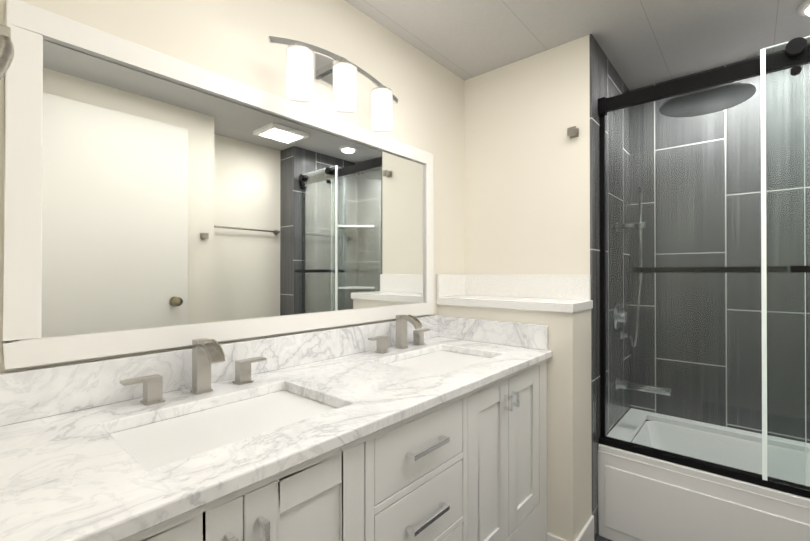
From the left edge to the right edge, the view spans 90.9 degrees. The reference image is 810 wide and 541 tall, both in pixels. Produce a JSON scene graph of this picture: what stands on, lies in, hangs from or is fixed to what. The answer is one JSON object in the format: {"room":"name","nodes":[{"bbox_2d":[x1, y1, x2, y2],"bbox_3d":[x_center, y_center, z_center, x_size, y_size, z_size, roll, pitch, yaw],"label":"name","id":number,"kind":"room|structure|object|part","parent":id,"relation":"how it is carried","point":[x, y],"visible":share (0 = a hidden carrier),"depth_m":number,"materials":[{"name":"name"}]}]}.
{"room":"bathroom","nodes":[
{"label":"bathroom","id":0,"kind":"room"},
{"bbox_2d":[0,315,439,425],"bbox_3d":[-0.395,0.294,1.492,0.020,0.116,1.740,0,0,41],"label":"backsplash","id":1,"kind":"structure","parent":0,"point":[40,392],"depth_m":1.11,"materials":[{"name":"white stone"}]},
{"bbox_2d":[0,0,464,372],"bbox_3d":[-0.567,0.081,1.388,0.100,2.440,2.900,0,0,41],"label":"wall","id":2,"kind":"structure","parent":0,"point":[227,38],"depth_m":1.57,"materials":[{"name":"beige paint"}]},
{"bbox_2d":[2,0,433,369],"bbox_3d":[-0.381,-0.195,1.506,0.024,0.842,1.606,0,0,41],"label":"mirror","id":3,"kind":"object","parent":2,"relation":"attached to","point":[153,200],"visible":0.96,"depth_m":1.17,"materials":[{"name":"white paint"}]},
{"bbox_2d":[267,36,397,132],"bbox_3d":[-0.257,-0.721,1.541,0.170,0.263,0.626,0,0,41],"label":"sconce","id":4,"kind":"object","parent":2,"relation":"attached to","point":[307,64],"visible":1,"depth_m":1.48,"materials":[{"name":"white glass"}]},
{"bbox_3d":[-0.359,-0.667,1.364,0.092,0.153,0.092,0,0,41],"label":"lamp shade","id":5,"kind":"part","parent":4,"relation":"part of","materials":[{"name":"white glass"}]},
{"bbox_3d":[-0.228,-0.690,1.516,0.092,0.153,0.092,0,0,41],"label":"lamp shade","id":6,"kind":"part","parent":4,"relation":"part of","materials":[{"name":"white glass"}]},
{"bbox_3d":[-0.097,-0.666,1.667,0.092,0.153,0.092,0,0,41],"label":"lamp shade","id":7,"kind":"part","parent":4,"relation":"part of","materials":[{"name":"white glass"}]},
{"bbox_2d":[437,274,592,540],"bbox_3d":[0.534,0.663,2.029,0.717,1.283,0.283,0,0,41],"label":"wall","id":8,"kind":"structure","parent":0,"point":[561,306],"depth_m":1.79,"materials":[{"name":"beige paint"}]},
{"bbox_2d":[440,316,547,349],"bbox_3d":[0.403,0.299,1.965,0.606,0.110,0.020,0,0,41],"label":"backsplash","id":9,"kind":"structure","parent":8,"relation":"attached to","point":[476,330],"depth_m":1.92,"materials":[{"name":"white stone"}]},
{"bbox_2d":[464,43,567,274],"bbox_3d":[0.615,0.085,2.217,0.600,2.440,0.100,0,0,41],"label":"wall","id":10,"kind":"structure","parent":0,"point":[515,134],"depth_m":2.16,"materials":[{"name":"beige paint"}]},
{"bbox_2d":[345,0,809,90],"bbox_3d":[0.527,-1.171,0.977,2.300,0.060,3.700,0,0,41],"label":"ceiling","id":11,"kind":"structure","parent":0,"point":[642,43],"depth_m":1.88,"materials":[{"name":"paint"}]},
{"bbox_2d":[797,0,809,16],"bbox_3d":[1.773,-1.115,1.683,0.170,0.045,0.170,0,0,41],"label":"light","id":12,"kind":"object","parent":11,"relation":"attached to","point":[803,9],"visible":0.98,"depth_m":1.71,"materials":[{"name":"white paint"}]},
{"bbox_2d":[567,34,629,540],"bbox_3d":[1.147,0.086,2.286,0.115,2.440,0.900,0,0,41],"label":"wall","id":13,"kind":"structure","parent":0,"point":[593,76],"depth_m":1.98,"materials":[{"name":"beige paint"}]},
{"bbox_2d":[547,515,593,540],"bbox_3d":[0.763,1.234,1.828,0.127,0.140,0.281,0,0,41],"label":"baseboard","id":14,"kind":"structure","parent":13,"relation":"attached to","point":[586,533],"depth_m":1.80,"materials":[{"name":"white paint"}]},
{"bbox_2d":[567,126,578,138],"bbox_3d":[0.819,-0.674,1.945,0.042,0.042,0.046,0,0,41],"label":"robe hook","id":15,"kind":"object","parent":13,"relation":"attached to","point":[573,132],"visible":1,"depth_m":1.93,"materials":[{"name":"silver metal"}]},
{"bbox_2d":[613,82,755,395],"bbox_3d":[1.396,-0.137,2.031,0.594,1.607,0.380,0,0,41],"label":"shower fixture","id":16,"kind":"object","parent":13,"relation":"attached to","point":[733,88],"depth_m":2.04,"materials":[{"name":"silver metal"}]},
{"bbox_2d":[595,534,611,540],"bbox_3d":[0.527,1.329,0.965,2.300,0.060,3.700,0,0,41],"label":"floor","id":17,"kind":"structure","parent":0,"point":[599,538],"depth_m":1.93,"materials":[{"name":"tile"}]},
{"bbox_2d":[104,354,551,540],"bbox_3d":[-0.158,0.841,1.298,0.628,0.920,1.762,0,0,41],"label":"bathroom vanity","id":18,"kind":"object","parent":17,"relation":"on","point":[401,427],"depth_m":1.08,"materials":[{"name":"white paint"}]},
{"bbox_3d":[-0.393,0.699,0.608,0.018,0.596,0.294,0,0,41],"label":"door","id":19,"kind":"part","parent":18,"relation":"part of","materials":[{"name":"white paint"}]},
{"bbox_2d":[0,338,551,540],"bbox_3d":[-0.160,0.366,1.301,0.624,0.030,1.760,0,0,41],"label":"countertop","id":20,"kind":"structure","parent":18,"relation":"on","point":[72,476],"depth_m":0.81,"materials":[{"name":"white stone"}]},
{"bbox_2d":[116,338,267,409],"bbox_3d":[-0.557,0.273,1.129,0.130,0.154,0.390,0,0,41],"label":"faucet","id":21,"kind":"object","parent":20,"relation":"on","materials":[{"name":"silver metal"}]},
{"bbox_2d":[116,386,335,461],"bbox_3d":[-0.416,0.447,0.982,0.358,0.160,0.507,0,0,41],"label":"sink","id":22,"kind":"object","parent":20,"relation":"in","point":[169,435],"depth_m":1.00,"materials":[{"name":"white ceramic"}]},
{"bbox_2d":[368,314,431,353],"bbox_3d":[0.016,0.276,1.790,0.130,0.154,0.390,0,0,41],"label":"faucet","id":23,"kind":"object","parent":20,"relation":"on","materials":[{"name":"silver metal"}]},
{"bbox_2d":[388,346,487,373],"bbox_3d":[0.145,0.450,1.630,0.358,0.160,0.502,0,0,41],"label":"sink","id":24,"kind":"object","parent":20,"relation":"in","point":[442,359],"depth_m":1.72,"materials":[{"name":"white ceramic"}]},
{"bbox_3d":[-0.198,0.700,0.833,0.018,0.596,0.294,0,0,41],"label":"door","id":25,"kind":"part","parent":18,"relation":"part of","materials":[{"name":"white paint"}]},
{"bbox_3d":[0.050,0.790,1.118,0.019,0.820,1.762,0,0,41],"label":"frame","id":26,"kind":"part","parent":18,"relation":"part of","materials":[{"name":"white paint"}]},
{"bbox_3d":[0.049,0.684,1.116,0.015,0.177,0.389,0,0,41],"label":"drawer","id":27,"kind":"part","parent":18,"relation":"part of","materials":[{"name":"white paint"}]},
{"bbox_3d":[0.049,0.488,1.117,0.015,0.164,0.389,0,0,41],"label":"drawer","id":28,"kind":"part","parent":18,"relation":"part of","materials":[{"name":"white paint"}]},
{"bbox_3d":[0.049,0.896,1.115,0.015,0.202,0.389,0,0,41],"label":"drawer","id":29,"kind":"part","parent":18,"relation":"part of","materials":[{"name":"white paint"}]},
{"bbox_3d":[0.289,0.703,1.395,0.018,0.596,0.284,0,0,41],"label":"door","id":30,"kind":"part","parent":18,"relation":"part of","materials":[{"name":"white paint"}]},
{"bbox_3d":[0.477,0.704,1.612,0.018,0.596,0.284,0,0,41],"label":"door","id":31,"kind":"part","parent":18,"relation":"part of","materials":[{"name":"white paint"}]},
{"bbox_2d":[598,408,809,540],"bbox_3d":[1.613,1.081,1.857,1.147,0.446,0.713,0,0,41],"label":"bathtub","id":32,"kind":"object","parent":17,"relation":"on","point":[641,497],"visible":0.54,"depth_m":1.83,"materials":[{"name":"white ceramic"}]},
{"bbox_2d":[598,36,809,497],"bbox_3d":[1.407,-0.012,1.624,1.143,1.734,0.176,0,0,41],"label":"shower door","id":33,"kind":"structure","parent":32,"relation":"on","point":[794,56],"depth_m":1.67,"materials":[{"name":"clear glass"}]},
{"bbox_2d":[632,421,809,485],"bbox_3d":[1.629,1.051,1.868,0.951,0.335,0.537,0,0,41],"label":"basin","id":34,"kind":"object","parent":32,"relation":"in","point":[694,429],"depth_m":2.13,"materials":[{"name":"white ceramic"}]},
{"bbox_2d":[630,43,809,442],"bbox_3d":[2.007,0.085,2.065,1.495,2.440,0.106,0,0,41],"label":"wall","id":35,"kind":"structure","parent":0,"point":[712,297],"depth_m":2.21,"materials":[{"name":"grey tile"}]},
{"bbox_3d":[-0.654,0.077,0.485,0.950,2.440,0.120,0,0,41],"label":"wall","id":36,"kind":"structure","parent":0,"visible":0},
{"bbox_2d":[0,24,13,79],"bbox_3d":[-0.314,-0.147,0.293,0.138,0.131,0.046,0,0,41],"label":"towel ring","id":37,"kind":"object","parent":36,"relation":"attached to","point":[6,50],"visible":1,"depth_m":0.33,"materials":[{"name":"silver metal"}]},
{"bbox_3d":[-0.356,-0.200,0.334,0.020,0.024,0.037,0,0,41],"label":"arm","id":38,"kind":"part","parent":37,"relation":"part of"}
]}

